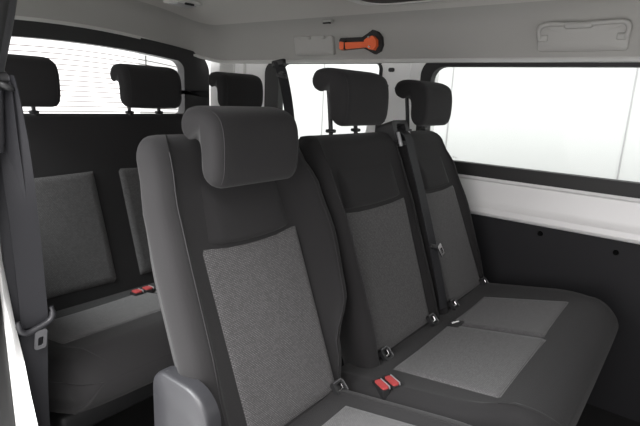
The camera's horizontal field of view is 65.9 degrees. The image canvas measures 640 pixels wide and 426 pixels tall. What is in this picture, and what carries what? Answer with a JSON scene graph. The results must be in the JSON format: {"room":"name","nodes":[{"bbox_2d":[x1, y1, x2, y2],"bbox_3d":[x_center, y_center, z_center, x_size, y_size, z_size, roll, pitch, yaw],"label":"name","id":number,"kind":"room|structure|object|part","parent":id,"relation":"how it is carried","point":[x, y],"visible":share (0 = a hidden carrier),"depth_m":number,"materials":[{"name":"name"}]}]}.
{"room":"vehicle interior","nodes":[
{"label":"vehicle interior","id":0,"kind":"room"},
{"bbox_2d":[15,0,639,59],"bbox_3d":[0.119,-0.627,1.241,3.240,0.320,1.630,13,17,36],"label":"ceiling","id":1,"kind":"structure","parent":0,"point":[215,29],"depth_m":2.13,"materials":[{"name":"grey fabric"}]},
{"bbox_2d":[163,0,201,7],"bbox_3d":[-0.659,-1.009,2.370,0.113,0.029,0.150,13,17,36],"label":"recessed light","id":2,"kind":"object","parent":1,"relation":"in","point":[182,3],"visible":1,"depth_m":2.34,"materials":[{"name":"grey plastic"}]},
{"bbox_2d":[294,35,335,55],"bbox_3d":[-0.026,-0.796,2.350,0.235,0.085,0.047,13,17,36],"label":"panel","id":3,"kind":"object","parent":1,"relation":"attached to","point":[307,45],"visible":1,"depth_m":2.34,"materials":[{"name":"grey plastic"}]},
{"bbox_2d":[14,15,639,63],"bbox_3d":[0.114,-0.515,1.267,3.252,0.123,1.642,13,17,36],"label":"trim","id":4,"kind":"structure","parent":1,"relation":"attached to","point":[535,59],"depth_m":2.08,"materials":[{"name":"grey plastic"}]},
{"bbox_2d":[272,59,294,118],"bbox_3d":[-0.189,-0.450,2.562,0.178,0.674,0.038,12,16,34],"label":"belt","id":5,"kind":"object","parent":4,"relation":"hanging from","point":[279,64],"visible":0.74,"depth_m":2.51,"materials":[{"name":"black fabric"}]},
{"bbox_2d":[323,20,332,23],"bbox_3d":[0.034,-0.855,2.207,0.050,0.017,0.024,13,17,36],"label":"coat hook","id":6,"kind":"object","parent":1,"relation":"attached to","point":[324,21],"visible":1,"depth_m":2.20,"materials":[{"name":"grey plastic"}]},
{"bbox_2d":[339,30,383,53],"bbox_3d":[0.177,-0.753,2.179,0.223,0.098,0.068,13,17,36],"label":"hammer","id":7,"kind":"object","parent":1,"relation":"attached to","point":[373,41],"visible":1,"depth_m":2.15,"materials":[{"name":"orange plastic"}]},
{"bbox_3d":[0.149,-0.744,2.194,0.146,0.035,0.026,13,17,36],"label":"handle","id":8,"kind":"part","parent":7,"relation":"part of","materials":[{"name":"orange plastic"}]},
{"bbox_2d":[347,0,461,6],"bbox_3d":[0.545,-0.584,0.928,1.885,0.045,1.310,13,17,36],"label":"window","id":9,"kind":"structure","parent":1,"relation":"attached to","point":[383,3],"depth_m":1.88,"materials":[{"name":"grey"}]},
{"bbox_2d":[362,0,421,2],"bbox_3d":[0.543,-0.569,0.931,1.816,0.006,1.247,13,17,36],"label":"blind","id":10,"kind":"object","parent":9,"relation":"attached to","point":[363,1],"depth_m":1.87,"materials":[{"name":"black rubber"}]},
{"bbox_2d":[536,19,631,51],"bbox_3d":[0.879,-0.594,1.658,0.288,0.094,0.059,13,17,36],"label":"handle","id":11,"kind":"object","parent":1,"relation":"attached to","point":[610,34],"visible":1,"depth_m":1.65,"materials":[{"name":"grey plastic"}]},
{"bbox_2d":[93,356,639,425],"bbox_3d":[-0.009,0.776,1.625,3.200,0.060,1.740,13,17,36],"label":"floor","id":12,"kind":"structure","parent":0,"point":[141,413],"depth_m":1.76,"materials":[{"name":"black"}]},
{"bbox_2d":[0,54,262,425],"bbox_3d":[-0.418,0.085,1.768,0.825,1.179,1.401,13,17,36],"label":"seat","id":13,"kind":"object","parent":12,"relation":"on","point":[108,342],"visible":0.38,"depth_m":1.56,"materials":[{"name":"black fabric"}]},
{"bbox_3d":[-0.371,0.382,1.784,0.400,0.070,1.300,13,17,36],"label":"seat","id":14,"kind":"part","parent":13,"relation":"part of","materials":[{"name":"black fabric"}]},
{"bbox_3d":[-0.613,-0.042,1.892,0.328,0.657,1.390,13,17,36],"label":"backrest","id":15,"kind":"part","parent":13,"relation":"part of","materials":[{"name":"black fabric"}]},
{"bbox_2d":[48,282,174,414],"bbox_3d":[-0.335,0.292,1.743,0.592,0.228,1.401,13,17,36],"label":"seat cushion","id":16,"kind":"object","parent":13,"relation":"on","point":[108,342],"depth_m":1.21,"materials":[{"name":"black fabric"}]},
{"bbox_2d":[136,106,470,425],"bbox_3d":[0.027,0.352,0.965,0.791,1.071,0.509,13,17,36],"label":"passenger seat","id":17,"kind":"object","parent":12,"relation":"on","point":[246,264],"visible":1,"depth_m":0.98,"materials":[{"name":"black fabric"}]},
{"bbox_3d":[-0.143,0.166,1.081,0.314,0.662,0.479,13,17,36],"label":"backrest","id":18,"kind":"part","parent":17,"relation":"part of","materials":[{"name":"black fabric"}]},
{"bbox_3d":[-0.163,-0.031,1.044,0.077,0.173,0.270,13,17,36],"label":"panel","id":19,"kind":"part","parent":17,"relation":"part of","materials":[{"name":"black fabric"}]},
{"bbox_2d":[289,389,470,425],"bbox_3d":[0.083,0.510,0.903,0.568,0.228,0.423,13,17,36],"label":"seat cushion","id":20,"kind":"object","parent":17,"relation":"on","point":[307,407],"depth_m":1.05,"materials":[{"name":"black fabric"}]},
{"bbox_2d":[298,68,618,425],"bbox_3d":[0.416,0.198,1.466,0.783,1.174,0.946,13,17,36],"label":"passenger seat","id":21,"kind":"object","parent":12,"relation":"on","point":[497,354],"visible":0.91,"depth_m":1.36,"materials":[{"name":"black fabric"}]},
{"bbox_3d":[0.028,-0.273,1.380,0.029,0.137,0.013,13,17,36],"label":"post","id":22,"kind":"part","parent":21,"relation":"part of","materials":[{"name":"black plastic"}]},
{"bbox_3d":[0.137,-0.104,1.419,0.071,0.159,0.342,13,17,36],"label":"panel","id":23,"kind":"part","parent":21,"relation":"part of","materials":[{"name":"black fabric"}]},
{"bbox_3d":[0.144,0.104,1.447,0.345,0.652,0.456,13,17,36],"label":"backrest","id":24,"kind":"part","parent":21,"relation":"part of","materials":[{"name":"black fabric"}]},
{"bbox_2d":[376,120,408,146],"bbox_3d":[0.240,-0.254,1.602,0.086,0.096,0.100,13,17,36],"label":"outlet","id":25,"kind":"object","parent":21,"relation":"attached to","point":[396,138],"depth_m":1.56,"materials":[{"name":"black plastic"}]},
{"bbox_2d":[396,132,402,145],"bbox_3d":[0.251,-0.233,1.554,0.022,0.045,0.012,13,17,36],"label":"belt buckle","id":26,"kind":"object","parent":21,"relation":"attached to","point":[399,142],"depth_m":1.55,"materials":[{"name":"silver metal"}]},
{"bbox_3d":[0.304,-0.332,1.718,0.029,0.137,0.013,13,17,36],"label":"post","id":27,"kind":"part","parent":21,"relation":"part of","materials":[{"name":"black plastic"}]},
{"bbox_2d":[397,129,446,309],"bbox_3d":[0.335,0.017,1.597,0.216,0.556,0.080,13,17,36],"label":"belt","id":28,"kind":"object","parent":21,"relation":"on","point":[433,247],"visible":1,"depth_m":1.58,"materials":[{"name":"black fabric"}]},
{"bbox_3d":[0.391,-0.163,1.735,0.070,0.157,0.263,13,17,36],"label":"panel","id":29,"kind":"part","parent":21,"relation":"part of","materials":[{"name":"black fabric"}]},
{"bbox_3d":[0.411,0.038,1.784,0.333,0.648,0.412,13,17,36],"label":"backrest","id":30,"kind":"part","parent":21,"relation":"part of","materials":[{"name":"black fabric"}]},
{"bbox_2d":[341,283,618,425],"bbox_3d":[0.499,0.406,1.440,0.546,0.221,0.941,13,17,36],"label":"seat cushion","id":31,"kind":"object","parent":21,"relation":"on","point":[497,354],"depth_m":1.27,"materials":[{"name":"black fabric"}]},
{"bbox_2d":[471,214,639,422],"bbox_3d":[0.548,0.296,2.219,3.200,0.650,0.068,13,17,36],"label":"wall","id":32,"kind":"structure","parent":0,"point":[511,253],"depth_m":1.83,"materials":[{"name":"black plastic"}]},
{"bbox_2d":[220,63,245,73],"bbox_3d":[-0.494,-0.691,2.812,0.211,0.400,0.034,12,16,34],"label":"trim","id":33,"kind":"structure","parent":32,"relation":"attached to","point":[230,68],"depth_m":2.78,"materials":[{"name":"grey plastic"}]},
{"bbox_2d":[210,61,267,106],"bbox_3d":[-0.459,-0.652,2.829,0.460,0.440,0.060,13,17,36],"label":"trim","id":34,"kind":"structure","parent":32,"relation":"attached to","point":[258,70],"depth_m":2.74,"materials":[{"name":"white paint"}]},
{"bbox_2d":[264,63,382,131],"bbox_3d":[-0.006,-0.515,2.466,0.720,0.462,0.040,13,17,36],"label":"window","id":35,"kind":"structure","parent":32,"relation":"in","point":[272,92],"depth_m":2.60,"materials":[{"name":"black glass"}]},
{"bbox_2d":[365,63,438,132],"bbox_3d":[0.351,-0.467,2.219,0.330,0.435,0.074,13,17,36],"label":"trim","id":36,"kind":"structure","parent":32,"relation":"attached to","point":[393,73],"depth_m":2.17,"materials":[{"name":"white paint"}]},
{"bbox_2d":[416,62,639,198],"bbox_3d":[1.103,-0.274,1.619,1.718,0.460,0.040,13,17,36],"label":"window frame","id":37,"kind":"structure","parent":32,"relation":"in","point":[624,188],"depth_m":1.83,"materials":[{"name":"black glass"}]},
{"bbox_2d":[458,174,639,244],"bbox_3d":[0.576,-0.109,2.085,3.140,0.200,0.054,13,17,36],"label":"trim","id":38,"kind":"structure","parent":32,"relation":"attached to","point":[613,217],"depth_m":1.84,"materials":[{"name":"white paint"}]},
{"bbox_3d":[-0.675,0.198,1.004,0.225,1.290,0.114,13,17,36],"label":"wall","id":39,"kind":"structure","parent":0,"visible":0},
{"bbox_2d":[0,0,15,425],"bbox_3d":[-0.596,0.248,0.917,0.070,1.240,0.133,13,17,36],"label":"trim","id":40,"kind":"structure","parent":39,"relation":"attached to","point":[7,417],"depth_m":0.90,"materials":[{"name":"white plastic"}]},
{"bbox_2d":[0,0,16,152],"bbox_3d":[-0.543,-0.263,0.827,0.028,0.320,0.088,13,17,36],"label":"trim","id":41,"kind":"structure","parent":39,"relation":"attached to","point":[8,29],"depth_m":0.83,"materials":[{"name":"grey plastic"}]},
{"bbox_2d":[0,247,37,425],"bbox_3d":[-0.530,0.402,0.912,0.206,0.950,0.020,13,17,36],"label":"trim","id":42,"kind":"structure","parent":39,"relation":"attached to","point":[24,412],"depth_m":0.91,"materials":[{"name":"white paint"}]},
{"bbox_2d":[0,71,55,425],"bbox_3d":[-0.550,0.232,0.942,0.078,0.966,0.054,1,14,-9],"label":"belt","id":43,"kind":"object","parent":39,"relation":"attached to","point":[19,221],"visible":0.93,"depth_m":0.91,"materials":[{"name":"black"}]},
{"label":"outside","id":44,"kind":"structure","parent":0,"visible":0},
{"bbox_2d":[138,53,639,181],"bbox_3d":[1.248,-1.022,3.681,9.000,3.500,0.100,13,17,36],"label":"windows","id":45,"kind":"structure","parent":44,"point":[561,120],"depth_m":3.48,"materials":[{"name":"glass"}]},
{"bbox_2d":[321,64,638,179],"bbox_3d":[1.003,-1.062,3.801,2.466,3.500,0.008,13,17,36],"label":"trim","id":46,"kind":"structure","parent":45,"relation":"attached to","point":[324,64],"depth_m":3.19,"materials":[{"name":"grey"}]},
{"bbox_3d":[-1.252,0.024,2.469,0.060,0.900,1.700,13,17,36],"label":"wall","id":47,"kind":"structure","parent":0,"visible":0},
{"bbox_2d":[9,19,209,113],"bbox_3d":[-1.182,-0.621,2.283,0.081,0.477,1.630,13,17,36],"label":"window","id":48,"kind":"structure","parent":47,"relation":"in","point":[193,71],"depth_m":2.46,"materials":[{"name":"black glass"}]}
]}

